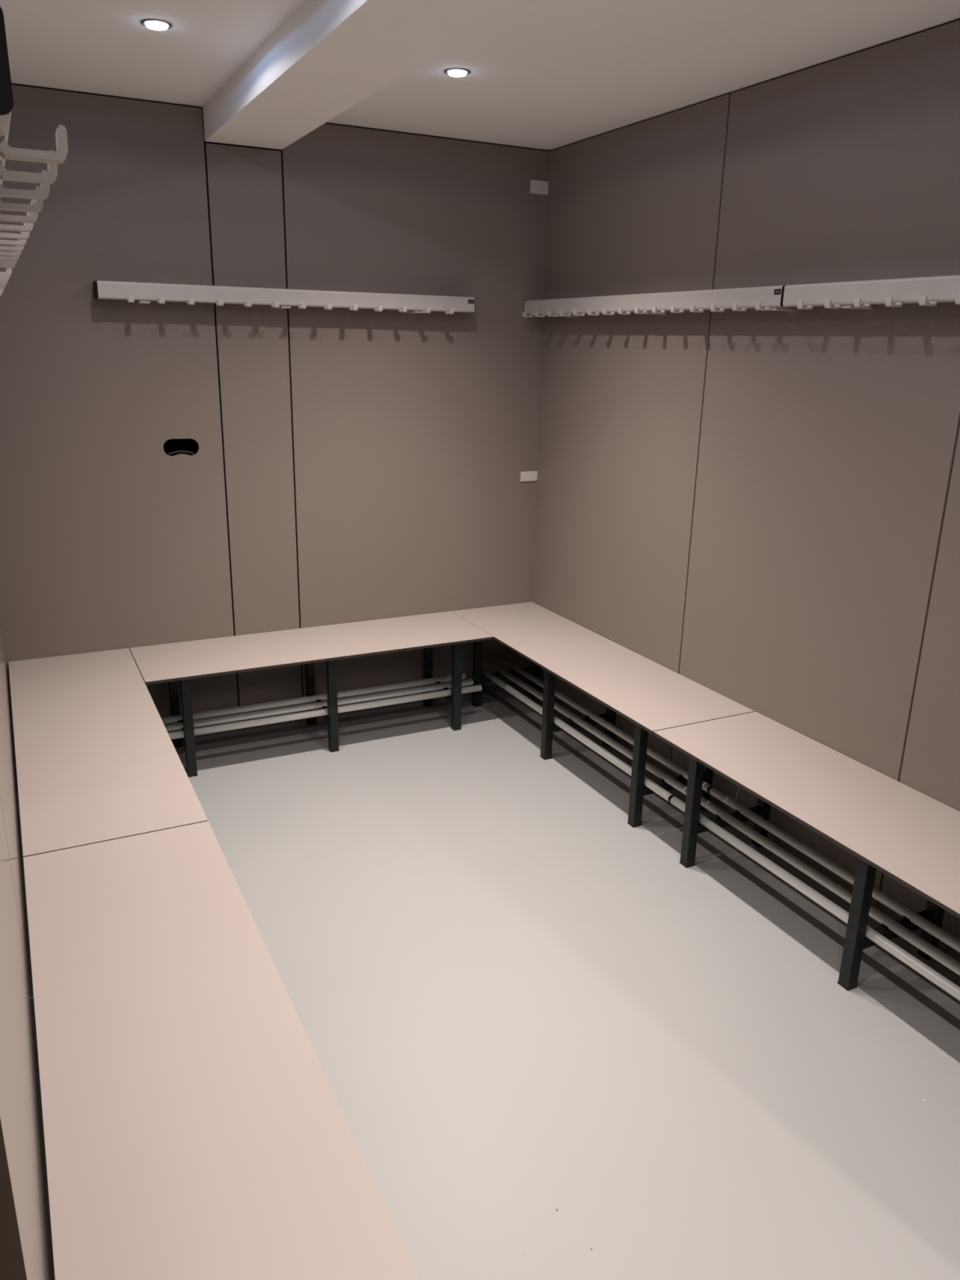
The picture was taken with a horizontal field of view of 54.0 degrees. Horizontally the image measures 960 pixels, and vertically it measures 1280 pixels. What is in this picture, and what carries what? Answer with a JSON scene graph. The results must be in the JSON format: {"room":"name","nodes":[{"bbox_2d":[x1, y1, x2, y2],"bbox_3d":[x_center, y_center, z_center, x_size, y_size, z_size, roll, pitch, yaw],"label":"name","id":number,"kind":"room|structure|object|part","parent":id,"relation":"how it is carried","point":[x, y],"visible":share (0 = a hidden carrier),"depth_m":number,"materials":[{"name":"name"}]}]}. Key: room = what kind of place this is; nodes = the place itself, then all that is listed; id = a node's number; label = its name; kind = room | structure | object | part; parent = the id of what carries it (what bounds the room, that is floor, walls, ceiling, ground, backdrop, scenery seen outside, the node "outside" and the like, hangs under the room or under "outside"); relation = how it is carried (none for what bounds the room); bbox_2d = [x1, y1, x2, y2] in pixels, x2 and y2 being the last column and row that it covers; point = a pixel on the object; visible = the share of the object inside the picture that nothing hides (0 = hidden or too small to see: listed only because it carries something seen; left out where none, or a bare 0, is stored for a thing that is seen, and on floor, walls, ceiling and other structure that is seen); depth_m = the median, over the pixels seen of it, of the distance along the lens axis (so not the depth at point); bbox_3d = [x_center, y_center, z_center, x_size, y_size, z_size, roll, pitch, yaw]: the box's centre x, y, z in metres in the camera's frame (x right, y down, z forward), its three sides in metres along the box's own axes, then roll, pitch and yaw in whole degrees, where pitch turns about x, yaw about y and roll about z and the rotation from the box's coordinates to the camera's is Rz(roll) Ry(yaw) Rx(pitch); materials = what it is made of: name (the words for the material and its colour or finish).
{"room":"changing room","nodes":[
{"label":"changing room","id":0,"kind":"room"},
{"bbox_2d":[0,622,55,1279],"bbox_3d":[-0.940,-0.069,1.613,0.120,2.527,4.428,-7,19,-26],"label":"wall","id":1,"kind":"structure","parent":0,"point":[21,1117],"depth_m":1.45,"materials":[{"name":"beige laminate"}]},
{"bbox_2d":[0,267,12,295],"bbox_3d":[-1.352,-0.985,2.520,0.144,0.074,1.547,-7,19,-26],"label":"hook rail","id":2,"kind":"object","parent":1,"relation":"attached to","point":[4,276],"visible":0.94,"depth_m":2.17,"materials":[{"name":"silver metal"}]},
{"bbox_2d":[0,1118,26,1279],"bbox_3d":[-0.391,0.377,0.742,0.004,1.280,0.207,-7,19,-26],"label":"trim","id":3,"kind":"structure","parent":1,"relation":"attached to","point":[12,1267],"depth_m":0.82,"materials":[{"name":"brown"}]},
{"bbox_2d":[0,6,68,268],"bbox_3d":[-0.662,-0.558,1.211,0.144,0.074,1.524,-7,19,-26],"label":"hook rail","id":4,"kind":"object","parent":1,"relation":"attached to","point":[51,157],"visible":1,"depth_m":0.76,"materials":[{"name":"silver metal"}]},
{"bbox_2d":[0,83,550,740],"bbox_3d":[-0.824,-0.848,4.094,2.657,2.527,0.120,-7,19,-26],"label":"wall","id":5,"kind":"structure","parent":0,"point":[171,472],"depth_m":3.93,"materials":[{"name":"beige laminate"}]},
{"bbox_2d":[93,280,475,314],"bbox_3d":[-0.727,-1.380,3.817,1.547,0.074,0.144,-7,19,-26],"label":"hook rail","id":6,"kind":"object","parent":5,"relation":"attached to","point":[141,292],"visible":1,"depth_m":3.74,"materials":[{"name":"silver metal"}]},
{"bbox_2d":[520,471,537,481],"bbox_3d":[0.239,-0.799,4.596,0.092,0.047,0.006,-7,19,-26],"label":"cover plate","id":7,"kind":"object","parent":5,"relation":"attached to","point":[527,476],"visible":1,"depth_m":4.59,"materials":[{"name":"white plastic"}]},
{"bbox_2d":[529,179,548,195],"bbox_3d":[0.265,-2.023,4.211,0.092,0.055,0.006,-7,19,-26],"label":"cover plate","id":8,"kind":"object","parent":5,"relation":"attached to","point":[538,187],"visible":1,"depth_m":4.21,"materials":[{"name":"white plastic"}]},
{"bbox_2d":[0,0,959,151],"bbox_3d":[0.642,-1.210,0.968,2.657,0.100,6.548,-7,19,-26],"label":"ceiling","id":9,"kind":"structure","parent":0,"point":[550,75],"depth_m":2.82,"materials":[{"name":"white paint"}]},
{"bbox_2d":[140,18,172,30],"bbox_3d":[-0.896,-1.701,2.611,0.084,0.012,0.084,-7,19,-26],"label":"recessed light","id":10,"kind":"object","parent":9,"relation":"in","point":[153,24],"visible":1,"depth_m":2.59,"materials":[{"name":"silver metal"}]},
{"bbox_2d":[202,0,524,149],"bbox_3d":[0.083,-1.350,1.734,0.296,0.118,4.428,-7,19,-26],"label":"ceiling beam","id":11,"kind":"structure","parent":9,"relation":"attached to","point":[328,56],"depth_m":2.56,"materials":[{"name":"white paint"}]},
{"bbox_2d":[444,67,470,76],"bbox_3d":[-0.072,-1.809,3.009,0.084,0.012,0.084,-7,19,-26],"label":"recessed light","id":12,"kind":"object","parent":9,"relation":"in","point":[454,72],"visible":1,"depth_m":2.99,"materials":[{"name":"silver metal"}]},
{"bbox_2d":[171,684,959,1279],"bbox_3d":[0.589,1.295,1.757,2.657,0.100,6.548,-7,19,-26],"label":"floor","id":13,"kind":"structure","parent":0,"point":[517,1002],"depth_m":2.51,"materials":[{"name":"grey concrete"}]},
{"bbox_2d":[8,648,208,857],"bbox_3d":[-1.317,0.502,3.233,0.456,0.448,1.647,-7,19,-26],"label":"bench","id":14,"kind":"object","parent":13,"relation":"on","point":[97,761],"visible":0.7,"depth_m":2.93,"materials":[{"name":"beige"}]},
{"bbox_2d":[22,821,419,1279],"bbox_3d":[-0.569,0.966,1.812,0.456,0.448,1.685,-7,19,-26],"label":"bench","id":15,"kind":"object","parent":13,"relation":"on","point":[195,1128],"visible":1,"depth_m":1.64,"materials":[{"name":"beige"}]},
{"bbox_2d":[129,611,493,777],"bbox_3d":[-0.712,0.223,4.162,1.489,0.448,0.456,-7,19,-26],"label":"bench","id":16,"kind":"object","parent":13,"relation":"on","point":[182,661],"visible":0.93,"depth_m":4.07,"materials":[{"name":"beige"}]},
{"bbox_3d":[-1.314,0.252,4.050,0.036,0.428,0.036,-7,19,-26],"label":"leg","id":17,"kind":"part","parent":16,"relation":"part of","materials":[{"name":"black metal"}]},
{"bbox_3d":[-1.169,0.341,3.775,0.036,0.428,0.036,-7,19,-26],"label":"leg","id":18,"kind":"part","parent":16,"relation":"part of","materials":[{"name":"black metal"}]},
{"bbox_3d":[-0.777,0.181,4.310,0.036,0.428,0.036,-7,19,-26],"label":"leg","id":19,"kind":"part","parent":16,"relation":"part of","materials":[{"name":"black metal"}]},
{"bbox_3d":[-0.714,0.258,4.242,1.417,0.029,0.029,-7,19,-26],"label":"shoe rail","id":20,"kind":"part","parent":16,"relation":"part of","materials":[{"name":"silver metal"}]},
{"bbox_3d":[-0.674,0.282,4.168,1.417,0.029,0.029,-7,19,-26],"label":"shoe rail","id":21,"kind":"part","parent":16,"relation":"part of","materials":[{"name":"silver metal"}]},
{"bbox_3d":[-0.635,0.307,4.093,1.417,0.029,0.029,-7,19,-26],"label":"shoe rail","id":22,"kind":"part","parent":16,"relation":"part of","materials":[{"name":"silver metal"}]},
{"bbox_3d":[-0.632,0.271,4.035,0.036,0.428,0.036,-7,19,-26],"label":"leg","id":23,"kind":"part","parent":16,"relation":"part of","materials":[{"name":"black metal"}]},
{"bbox_3d":[-0.252,0.112,4.564,0.036,0.428,0.036,-7,19,-26],"label":"leg","id":24,"kind":"part","parent":16,"relation":"part of","materials":[{"name":"black metal"}]},
{"bbox_3d":[-0.107,0.202,4.289,0.036,0.428,0.036,-7,19,-26],"label":"leg","id":25,"kind":"part","parent":16,"relation":"part of","materials":[{"name":"black metal"}]},
{"bbox_2d":[451,601,754,827],"bbox_3d":[0.423,0.272,4.083,0.456,0.448,1.633,-7,19,-26],"label":"bench","id":26,"kind":"object","parent":13,"relation":"on","point":[648,694],"visible":0.91,"depth_m":3.87,"materials":[{"name":"grey"}]},
{"bbox_3d":[-0.012,0.114,4.576,0.036,0.428,0.036,-7,19,-26],"label":"leg","id":27,"kind":"part","parent":26,"relation":"part of","materials":[{"name":"black metal"}]},
{"bbox_3d":[0.278,0.076,4.716,0.036,0.428,0.036,-7,19,-26],"label":"leg","id":28,"kind":"part","parent":26,"relation":"part of","materials":[{"name":"black metal"}]},
{"bbox_3d":[0.289,0.300,4.004,0.036,0.428,0.036,-7,19,-26],"label":"leg","id":29,"kind":"part","parent":26,"relation":"part of","materials":[{"name":"black metal"}]},
{"bbox_3d":[0.330,0.348,4.027,0.029,0.029,1.571,-7,19,-26],"label":"shoe rail","id":30,"kind":"part","parent":26,"relation":"part of","materials":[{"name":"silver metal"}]},
{"bbox_3d":[0.409,0.337,4.065,0.029,0.029,1.571,-7,19,-26],"label":"shoe rail","id":31,"kind":"part","parent":26,"relation":"part of","materials":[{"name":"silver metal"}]},
{"bbox_3d":[0.487,0.327,4.103,0.029,0.029,1.571,-7,19,-26],"label":"shoe rail","id":32,"kind":"part","parent":26,"relation":"part of","materials":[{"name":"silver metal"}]},
{"bbox_3d":[0.579,0.262,4.144,0.036,0.428,0.036,-7,19,-26],"label":"leg","id":33,"kind":"part","parent":26,"relation":"part of","materials":[{"name":"black metal"}]},
{"bbox_3d":[0.581,0.480,3.452,0.036,0.428,0.036,-7,19,-26],"label":"leg","id":34,"kind":"part","parent":26,"relation":"part of","materials":[{"name":"black metal"}]},
{"bbox_3d":[0.870,0.442,3.592,0.036,0.428,0.036,-7,19,-26],"label":"leg","id":35,"kind":"part","parent":26,"relation":"part of","materials":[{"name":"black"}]},
{"bbox_2d":[653,711,959,1000],"bbox_3d":[1.169,0.733,2.668,0.456,0.448,1.685,-7,19,-26],"label":"bench","id":36,"kind":"object","parent":13,"relation":"on","point":[894,828],"visible":1,"depth_m":2.77,"materials":[{"name":"grey"}]},
{"bbox_3d":[0.720,0.566,3.188,0.036,0.428,0.036,-7,19,-26],"label":"leg","id":37,"kind":"part","parent":36,"relation":"part of","materials":[{"name":"black metal"}]},
{"bbox_3d":[1.009,0.528,3.328,0.036,0.428,0.036,-7,19,-26],"label":"leg","id":38,"kind":"part","parent":36,"relation":"part of","materials":[{"name":"black metal"}]},
{"bbox_3d":[1.060,0.800,2.641,0.029,0.029,1.664,-7,19,-26],"label":"shoe rail","id":39,"kind":"part","parent":36,"relation":"part of","materials":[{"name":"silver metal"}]},
{"bbox_3d":[1.140,0.789,2.679,0.029,0.029,1.664,-7,19,-26],"label":"shoe rail","id":40,"kind":"part","parent":36,"relation":"part of","materials":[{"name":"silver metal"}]},
{"bbox_3d":[1.218,0.779,2.717,0.029,0.029,1.664,-7,19,-26],"label":"shoe rail","id":41,"kind":"part","parent":36,"relation":"part of","materials":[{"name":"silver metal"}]},
{"bbox_3d":[1.037,0.763,2.584,0.036,0.428,0.036,-7,19,-26],"label":"leg","id":42,"kind":"part","parent":36,"relation":"part of","materials":[{"name":"black metal"}]},
{"bbox_3d":[1.327,0.725,2.725,0.036,0.428,0.036,-7,19,-26],"label":"leg","id":43,"kind":"part","parent":36,"relation":"part of","materials":[{"name":"black metal"}]},
{"bbox_2d":[528,18,959,961],"bbox_3d":[1.328,-0.366,2.711,0.120,2.527,4.428,-7,19,-26],"label":"wall","id":44,"kind":"structure","parent":0,"point":[761,508],"depth_m":3.16,"materials":[{"name":"beige laminate"}]},
{"bbox_2d":[522,284,798,317],"bbox_3d":[0.603,-1.299,3.652,0.144,0.074,1.648,-7,19,-26],"label":"hook rail","id":45,"kind":"object","parent":44,"relation":"attached to","point":[770,298],"visible":0.97,"depth_m":3.44,"materials":[{"name":"silver metal"}]},
{"bbox_2d":[782,275,959,309],"bbox_3d":[1.320,-0.856,2.290,0.144,0.074,1.547,-7,19,-26],"label":"hook rail","id":46,"kind":"object","parent":44,"relation":"attached to","point":[858,295],"visible":1,"depth_m":2.63,"materials":[{"name":"silver metal"}]}
]}

